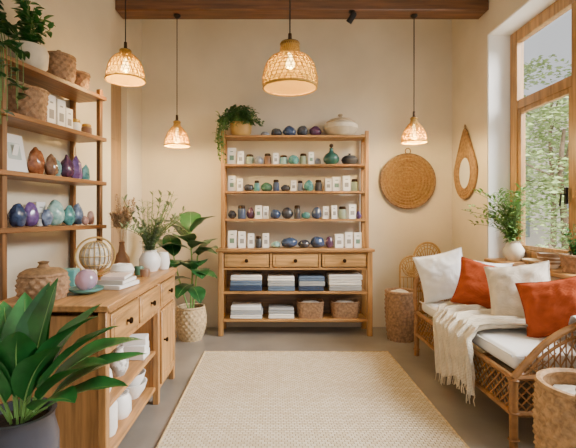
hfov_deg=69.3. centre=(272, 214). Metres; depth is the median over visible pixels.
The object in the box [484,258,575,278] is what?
window sill
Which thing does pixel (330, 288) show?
folded towel
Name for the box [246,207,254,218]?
stone
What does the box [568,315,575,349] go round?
throw
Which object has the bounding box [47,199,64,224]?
stone
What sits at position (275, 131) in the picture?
stone
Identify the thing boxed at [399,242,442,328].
chair
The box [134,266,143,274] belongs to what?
candle
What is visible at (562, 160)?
tree
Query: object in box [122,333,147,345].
box
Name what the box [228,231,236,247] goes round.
carton
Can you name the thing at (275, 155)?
carton
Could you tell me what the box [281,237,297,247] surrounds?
stone
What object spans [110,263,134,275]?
ceramic pot
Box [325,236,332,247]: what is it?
stone
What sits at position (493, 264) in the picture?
cushion
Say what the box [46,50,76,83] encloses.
woven basket
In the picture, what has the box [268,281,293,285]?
folded towel
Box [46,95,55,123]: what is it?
carton
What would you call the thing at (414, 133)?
pendant lamp
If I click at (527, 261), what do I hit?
woven tray
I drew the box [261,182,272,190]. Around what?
stone
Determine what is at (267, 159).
lidded jar
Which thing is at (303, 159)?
lidded jar
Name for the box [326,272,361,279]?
folded towel
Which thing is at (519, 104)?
window
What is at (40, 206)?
carton
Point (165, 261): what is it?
vase
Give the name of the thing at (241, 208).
lidded jar
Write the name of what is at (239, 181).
carton
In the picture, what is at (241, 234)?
carton
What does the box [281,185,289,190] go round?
stone
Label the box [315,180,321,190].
lidded jar
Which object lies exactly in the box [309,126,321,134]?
stone
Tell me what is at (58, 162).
stone
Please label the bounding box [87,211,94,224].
stone
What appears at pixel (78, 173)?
crystal
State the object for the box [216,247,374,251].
countertop
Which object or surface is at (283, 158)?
lidded jar
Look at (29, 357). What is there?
plant
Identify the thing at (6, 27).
pothos
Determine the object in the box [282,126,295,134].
stone
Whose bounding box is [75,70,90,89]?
woven basket
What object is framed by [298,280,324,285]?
folded towel
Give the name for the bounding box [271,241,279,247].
stone
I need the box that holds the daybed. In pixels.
[413,275,575,447]
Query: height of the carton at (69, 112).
0.180 m
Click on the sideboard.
(147, 306)
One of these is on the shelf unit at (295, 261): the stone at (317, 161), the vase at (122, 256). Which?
the stone at (317, 161)
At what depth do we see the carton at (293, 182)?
4.62 m
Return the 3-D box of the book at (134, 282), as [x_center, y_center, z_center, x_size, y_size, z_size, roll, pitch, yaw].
[-0.918,0.408,2.451,0.163,0.026,0.223,0,0,10]
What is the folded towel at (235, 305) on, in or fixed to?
on the folded towel at (233, 312)
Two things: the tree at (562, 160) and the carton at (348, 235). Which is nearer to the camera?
the carton at (348, 235)
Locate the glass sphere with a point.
(85, 279)
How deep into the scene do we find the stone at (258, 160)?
4.61 m
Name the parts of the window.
handle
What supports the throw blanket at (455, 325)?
on the daybed
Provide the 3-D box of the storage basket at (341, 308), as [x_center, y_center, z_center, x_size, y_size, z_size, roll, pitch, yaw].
[0.790,1.030,4.600,0.322,0.182,0.232,0,0,0]
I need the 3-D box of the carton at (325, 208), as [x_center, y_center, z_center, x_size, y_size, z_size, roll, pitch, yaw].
[0.595,-0.026,4.670,0.070,0.140,0.050,0,0,4]
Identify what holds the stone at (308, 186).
on the shelf unit at (295, 261)
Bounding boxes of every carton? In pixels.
[32,202,44,225]
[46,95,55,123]
[56,99,65,126]
[66,108,72,128]
[228,148,235,163]
[228,176,235,190]
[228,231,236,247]
[237,151,243,163]
[237,179,242,190]
[238,231,245,247]
[248,233,253,247]
[255,205,261,218]
[263,206,268,218]
[263,233,268,247]
[273,153,278,163]
[291,180,295,190]
[308,152,313,163]
[323,206,328,218]
[325,179,331,190]
[331,205,336,218]
[332,177,340,190]
[334,234,342,247]
[342,176,349,190]
[345,232,352,247]
[348,204,355,218]
[354,232,361,247]
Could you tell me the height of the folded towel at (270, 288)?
0.053 m
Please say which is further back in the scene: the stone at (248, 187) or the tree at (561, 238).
the tree at (561, 238)
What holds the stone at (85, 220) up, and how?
on the wall shelf unit at (33, 76)
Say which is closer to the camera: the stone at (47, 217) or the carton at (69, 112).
the stone at (47, 217)
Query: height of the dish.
0.030 m
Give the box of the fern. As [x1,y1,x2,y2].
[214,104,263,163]
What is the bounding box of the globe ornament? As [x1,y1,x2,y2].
[74,236,115,276]
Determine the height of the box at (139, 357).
0.045 m
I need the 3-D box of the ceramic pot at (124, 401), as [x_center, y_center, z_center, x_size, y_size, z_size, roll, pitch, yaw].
[-0.900,1.109,2.440,0.136,0.140,0.135,0,0,0]
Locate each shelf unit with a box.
[0,46,106,300]
[216,131,374,335]
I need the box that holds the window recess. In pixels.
[488,0,556,257]
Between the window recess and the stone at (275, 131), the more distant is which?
the stone at (275, 131)
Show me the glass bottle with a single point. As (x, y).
(330, 157)
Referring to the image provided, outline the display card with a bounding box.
[7,133,27,171]
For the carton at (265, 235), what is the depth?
4.60 m
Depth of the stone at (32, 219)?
2.78 m
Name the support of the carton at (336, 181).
on the shelf unit at (295, 261)
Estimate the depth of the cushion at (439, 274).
3.67 m
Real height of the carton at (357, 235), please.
0.170 m
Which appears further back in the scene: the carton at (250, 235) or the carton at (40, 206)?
the carton at (250, 235)
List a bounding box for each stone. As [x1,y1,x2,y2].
[8,203,26,226]
[24,202,38,225]
[27,147,44,173]
[41,209,53,225]
[44,154,58,175]
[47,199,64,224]
[55,159,61,175]
[61,154,73,177]
[63,205,74,224]
[73,203,83,224]
[82,216,88,224]
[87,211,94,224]
[228,210,236,218]
[244,184,253,190]
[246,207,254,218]
[254,156,262,163]
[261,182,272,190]
[270,209,280,218]
[271,128,281,134]
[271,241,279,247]
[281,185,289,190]
[281,207,293,218]
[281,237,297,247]
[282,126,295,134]
[288,155,298,163]
[297,126,307,134]
[298,240,309,247]
[301,212,310,218]
[304,180,312,190]
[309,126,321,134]
[310,236,324,247]
[311,207,321,218]
[315,158,320,163]
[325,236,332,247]
[356,211,360,218]
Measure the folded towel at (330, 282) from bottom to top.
0.059 m
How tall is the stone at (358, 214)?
0.087 m
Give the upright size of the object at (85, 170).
0.140 m
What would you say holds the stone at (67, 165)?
on the wall shelf unit at (33, 76)
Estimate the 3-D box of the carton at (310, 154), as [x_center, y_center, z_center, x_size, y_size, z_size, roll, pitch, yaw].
[0.425,-0.628,4.640,0.060,0.140,0.043,0,0,0]
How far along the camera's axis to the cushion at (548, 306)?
2.63 m
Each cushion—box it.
[412,247,462,303]
[450,256,495,308]
[474,260,512,266]
[484,260,549,316]
[515,276,575,337]
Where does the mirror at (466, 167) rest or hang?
attached to the wall at (469, 36)
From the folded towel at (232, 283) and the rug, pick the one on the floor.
the rug
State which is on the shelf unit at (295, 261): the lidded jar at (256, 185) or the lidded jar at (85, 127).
the lidded jar at (256, 185)
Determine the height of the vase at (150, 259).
0.610 m
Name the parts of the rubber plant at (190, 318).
pot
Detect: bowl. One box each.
[126,377,146,399]
[128,368,145,386]
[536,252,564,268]
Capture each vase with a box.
[108,194,135,263]
[110,344,128,376]
[119,190,183,271]
[158,252,169,269]
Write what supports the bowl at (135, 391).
on the sideboard
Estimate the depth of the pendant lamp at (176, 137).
4.04 m
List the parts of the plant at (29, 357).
pot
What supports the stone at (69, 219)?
on the wall shelf unit at (33, 76)
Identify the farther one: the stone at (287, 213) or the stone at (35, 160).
the stone at (287, 213)
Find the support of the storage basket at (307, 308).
on the shelf unit at (295, 261)
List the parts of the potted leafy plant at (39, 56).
pot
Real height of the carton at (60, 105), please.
0.220 m
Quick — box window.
[510,0,575,266]
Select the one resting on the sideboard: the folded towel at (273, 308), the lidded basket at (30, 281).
the lidded basket at (30, 281)
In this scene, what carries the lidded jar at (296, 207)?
on the shelf unit at (295, 261)
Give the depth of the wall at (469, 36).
4.34 m
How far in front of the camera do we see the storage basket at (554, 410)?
1.91 m
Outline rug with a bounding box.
[156,351,469,447]
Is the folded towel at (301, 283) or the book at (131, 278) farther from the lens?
the folded towel at (301, 283)
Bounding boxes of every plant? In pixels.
[0,278,145,447]
[7,0,55,70]
[155,211,217,341]
[461,182,532,260]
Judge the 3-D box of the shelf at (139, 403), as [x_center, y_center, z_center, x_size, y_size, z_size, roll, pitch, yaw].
[-1.060,1.192,2.425,0.510,0.024,0.850,0,0,0]
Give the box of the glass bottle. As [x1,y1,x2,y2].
[323,144,339,163]
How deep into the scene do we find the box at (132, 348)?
2.66 m
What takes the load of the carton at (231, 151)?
on the shelf unit at (295, 261)
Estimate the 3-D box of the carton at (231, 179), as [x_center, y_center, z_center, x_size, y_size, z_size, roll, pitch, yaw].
[-0.460,-0.348,4.670,0.080,0.170,0.057,0,0,0]
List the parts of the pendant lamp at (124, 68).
lamp shade, cord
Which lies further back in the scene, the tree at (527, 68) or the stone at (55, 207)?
the tree at (527, 68)
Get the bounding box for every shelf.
[110,351,154,406]
[110,387,154,447]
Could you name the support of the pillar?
in the wall at (91, 31)
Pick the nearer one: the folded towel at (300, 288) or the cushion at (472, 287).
the cushion at (472, 287)
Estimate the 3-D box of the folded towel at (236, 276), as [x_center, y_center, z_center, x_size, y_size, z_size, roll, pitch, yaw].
[-0.290,0.679,4.600,0.339,0.057,0.240,0,0,0]
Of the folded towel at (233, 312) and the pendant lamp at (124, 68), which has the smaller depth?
the pendant lamp at (124, 68)
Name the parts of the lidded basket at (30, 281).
lid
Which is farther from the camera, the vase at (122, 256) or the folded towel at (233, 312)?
the folded towel at (233, 312)
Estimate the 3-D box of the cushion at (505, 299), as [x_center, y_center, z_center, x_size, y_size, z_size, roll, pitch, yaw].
[1.779,0.558,2.998,0.477,0.469,0.262,0,0,30]
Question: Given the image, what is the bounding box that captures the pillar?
[111,84,120,263]
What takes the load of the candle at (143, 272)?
on the sideboard
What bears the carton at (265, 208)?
on the shelf unit at (295, 261)
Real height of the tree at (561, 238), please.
1.756 m
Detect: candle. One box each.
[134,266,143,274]
[140,269,149,276]
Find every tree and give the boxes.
[524,54,570,248]
[525,95,568,249]
[535,227,568,249]
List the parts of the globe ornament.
globe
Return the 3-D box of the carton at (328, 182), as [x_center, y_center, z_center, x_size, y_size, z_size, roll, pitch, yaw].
[0.615,-0.334,4.640,0.070,0.140,0.050,0,0,0]
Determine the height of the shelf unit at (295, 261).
2.225 m
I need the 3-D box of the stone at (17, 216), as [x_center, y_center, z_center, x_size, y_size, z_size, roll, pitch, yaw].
[-1.646,-0.001,2.683,0.094,0.152,0.122,0,0,14]
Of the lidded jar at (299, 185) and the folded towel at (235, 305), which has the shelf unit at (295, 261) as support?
the lidded jar at (299, 185)
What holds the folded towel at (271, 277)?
on the folded towel at (270, 283)
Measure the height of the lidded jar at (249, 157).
0.120 m
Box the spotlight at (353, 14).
[346,10,356,23]
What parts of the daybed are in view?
leg, arm, seat frame, leg, arm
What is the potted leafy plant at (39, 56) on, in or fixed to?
on the wall shelf unit at (33, 76)
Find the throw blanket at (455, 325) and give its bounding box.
[433,301,527,405]
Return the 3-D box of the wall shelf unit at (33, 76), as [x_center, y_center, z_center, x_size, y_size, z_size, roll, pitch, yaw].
[-1.636,0.150,2.807,0.306,2.300,1.200,0,0,14]
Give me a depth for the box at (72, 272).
2.44 m
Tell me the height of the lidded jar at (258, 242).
0.130 m
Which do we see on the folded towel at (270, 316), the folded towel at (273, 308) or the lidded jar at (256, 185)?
the folded towel at (273, 308)
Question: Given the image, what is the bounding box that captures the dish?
[69,285,103,293]
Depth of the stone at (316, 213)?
4.61 m
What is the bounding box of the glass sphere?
[74,269,97,289]
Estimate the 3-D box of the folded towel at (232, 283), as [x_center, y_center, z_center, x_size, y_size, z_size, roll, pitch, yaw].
[-0.293,0.736,4.600,0.342,0.057,0.240,0,0,0]
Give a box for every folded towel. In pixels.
[229,285,261,290]
[230,272,261,280]
[230,280,261,285]
[230,306,262,314]
[230,315,261,318]
[231,302,261,309]
[268,274,293,280]
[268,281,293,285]
[268,286,294,290]
[268,304,293,313]
[268,313,293,318]
[297,284,323,290]
[298,274,323,280]
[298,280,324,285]
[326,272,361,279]
[326,278,361,285]
[326,283,361,290]
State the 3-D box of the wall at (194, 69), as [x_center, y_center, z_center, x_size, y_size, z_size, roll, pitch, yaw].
[0.360,-0.650,4.905,4.060,3.900,0.150,0,0,0]
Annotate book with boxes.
[96,280,138,289]
[97,276,135,284]
[101,272,131,279]
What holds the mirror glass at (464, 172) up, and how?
attached to the mirror at (466, 167)
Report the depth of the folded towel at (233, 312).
4.48 m
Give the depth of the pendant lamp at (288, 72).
2.70 m
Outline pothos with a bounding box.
[0,0,29,123]
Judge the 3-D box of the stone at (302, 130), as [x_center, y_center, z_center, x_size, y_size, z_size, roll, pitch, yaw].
[0.330,-0.941,4.660,0.124,0.126,0.104,0,0,0]
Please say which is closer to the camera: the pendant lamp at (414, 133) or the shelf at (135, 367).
the shelf at (135, 367)
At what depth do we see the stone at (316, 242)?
4.58 m
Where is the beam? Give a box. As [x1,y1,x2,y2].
[115,0,488,18]
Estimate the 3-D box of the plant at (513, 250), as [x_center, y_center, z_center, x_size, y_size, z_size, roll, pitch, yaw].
[2.067,0.062,3.743,0.490,0.708,0.638,0,0,0]
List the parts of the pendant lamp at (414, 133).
cord, lamp shade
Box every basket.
[7,84,49,120]
[15,261,70,299]
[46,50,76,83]
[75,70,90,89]
[296,298,323,318]
[330,298,359,318]
[384,287,417,342]
[532,368,575,447]
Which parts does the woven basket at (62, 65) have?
lid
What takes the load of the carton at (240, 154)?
on the shelf unit at (295, 261)
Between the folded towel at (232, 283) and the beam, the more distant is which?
the folded towel at (232, 283)
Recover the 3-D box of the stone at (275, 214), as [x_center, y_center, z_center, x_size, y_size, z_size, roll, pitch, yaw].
[0.028,-0.011,4.640,0.118,0.105,0.097,0,0,0]
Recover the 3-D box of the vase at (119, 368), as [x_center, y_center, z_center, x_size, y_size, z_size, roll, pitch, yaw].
[-0.900,0.845,2.420,0.116,0.170,0.115,0,0,0]
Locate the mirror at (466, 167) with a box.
[454,125,477,198]
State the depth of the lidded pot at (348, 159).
4.60 m
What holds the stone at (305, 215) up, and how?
on the shelf unit at (295, 261)
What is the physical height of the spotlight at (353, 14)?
0.121 m
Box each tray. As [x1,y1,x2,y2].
[380,148,435,208]
[522,258,538,264]
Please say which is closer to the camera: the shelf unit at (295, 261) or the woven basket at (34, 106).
the woven basket at (34, 106)
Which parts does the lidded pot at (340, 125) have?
lid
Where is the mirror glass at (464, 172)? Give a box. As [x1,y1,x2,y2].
[459,158,469,187]
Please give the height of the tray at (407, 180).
0.709 m
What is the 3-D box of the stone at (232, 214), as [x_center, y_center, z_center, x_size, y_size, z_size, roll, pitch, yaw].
[-0.459,-0.007,4.670,0.088,0.097,0.084,0,0,-43]
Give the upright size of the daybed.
0.820 m
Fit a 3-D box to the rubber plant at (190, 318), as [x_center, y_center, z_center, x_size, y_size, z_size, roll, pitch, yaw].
[-0.932,0.630,4.250,0.776,1.339,0.706,0,0,0]
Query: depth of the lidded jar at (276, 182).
4.61 m
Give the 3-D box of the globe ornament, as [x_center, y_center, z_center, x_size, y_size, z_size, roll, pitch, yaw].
[-1.220,0.285,2.860,0.270,0.275,0.130,0,0,-35]
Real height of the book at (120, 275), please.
0.020 m
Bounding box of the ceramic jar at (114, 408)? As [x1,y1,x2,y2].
[110,401,117,436]
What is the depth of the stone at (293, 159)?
4.61 m
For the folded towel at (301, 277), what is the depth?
4.48 m
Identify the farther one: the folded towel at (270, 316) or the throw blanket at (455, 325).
the folded towel at (270, 316)
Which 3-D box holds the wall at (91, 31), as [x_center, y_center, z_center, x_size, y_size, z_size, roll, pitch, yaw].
[-2.199,-0.650,1.643,0.348,3.900,6.516,0,0,13]
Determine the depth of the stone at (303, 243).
4.58 m
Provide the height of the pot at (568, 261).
0.132 m
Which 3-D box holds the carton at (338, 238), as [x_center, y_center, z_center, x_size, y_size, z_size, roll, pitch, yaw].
[0.730,0.288,4.620,0.090,0.150,0.064,0,0,-1]
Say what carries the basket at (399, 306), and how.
on the floor
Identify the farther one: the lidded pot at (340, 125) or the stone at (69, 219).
the lidded pot at (340, 125)
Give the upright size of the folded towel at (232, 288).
0.057 m
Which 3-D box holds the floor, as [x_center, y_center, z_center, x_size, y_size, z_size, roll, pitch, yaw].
[-0.300,1.350,1.700,5.600,0.100,6.600,0,0,0]
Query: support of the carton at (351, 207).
on the shelf unit at (295, 261)
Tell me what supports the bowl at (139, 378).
on the bowl at (135, 391)
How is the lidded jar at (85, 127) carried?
on the wall shelf unit at (33, 76)
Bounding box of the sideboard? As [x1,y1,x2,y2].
[0,268,176,447]
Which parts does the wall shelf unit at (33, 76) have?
post, shelf, shelf, shelf, shelf, post, post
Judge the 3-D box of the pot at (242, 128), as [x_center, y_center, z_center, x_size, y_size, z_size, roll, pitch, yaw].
[-0.360,-0.953,4.660,0.250,0.155,0.250,0,0,0]
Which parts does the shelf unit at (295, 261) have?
leg, post, leg, post, drawer, panel, panel, shelf, shelf, shelf, shelf, shelf, shelf, drawer frame, drawer, drawer, post, leg, post, leg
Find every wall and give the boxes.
[0,0,141,298]
[142,19,451,326]
[452,0,559,372]
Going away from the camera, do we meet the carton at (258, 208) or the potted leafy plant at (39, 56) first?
the potted leafy plant at (39, 56)
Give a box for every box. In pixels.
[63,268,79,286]
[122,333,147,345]
[123,340,148,352]
[128,347,149,359]
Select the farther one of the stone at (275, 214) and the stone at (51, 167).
the stone at (275, 214)
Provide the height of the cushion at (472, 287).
0.465 m
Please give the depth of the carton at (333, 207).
4.62 m
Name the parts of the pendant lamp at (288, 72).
lamp shade, cord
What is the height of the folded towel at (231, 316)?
0.046 m
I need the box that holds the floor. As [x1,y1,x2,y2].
[117,327,534,447]
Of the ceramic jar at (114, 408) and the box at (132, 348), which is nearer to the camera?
the ceramic jar at (114, 408)
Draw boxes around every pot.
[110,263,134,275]
[116,389,131,419]
[230,121,251,134]
[323,114,357,134]
[341,153,357,163]
[558,254,575,273]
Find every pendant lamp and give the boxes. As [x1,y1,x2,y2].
[104,0,145,86]
[164,14,189,147]
[262,0,317,96]
[401,14,427,144]
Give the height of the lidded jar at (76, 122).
0.120 m
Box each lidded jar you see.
[73,119,80,130]
[81,123,91,133]
[238,205,245,218]
[246,154,253,163]
[254,180,259,190]
[255,236,261,247]
[264,153,270,163]
[273,180,278,190]
[280,155,287,163]
[294,205,299,218]
[297,181,302,190]
[300,153,306,163]
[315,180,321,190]
[338,206,346,218]
[351,179,357,190]
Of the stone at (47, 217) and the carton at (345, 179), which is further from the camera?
the carton at (345, 179)
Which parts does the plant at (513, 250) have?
pot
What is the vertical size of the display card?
0.256 m
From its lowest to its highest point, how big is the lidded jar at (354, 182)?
0.140 m
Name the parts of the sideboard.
drawer, knob, drawer, drawer, door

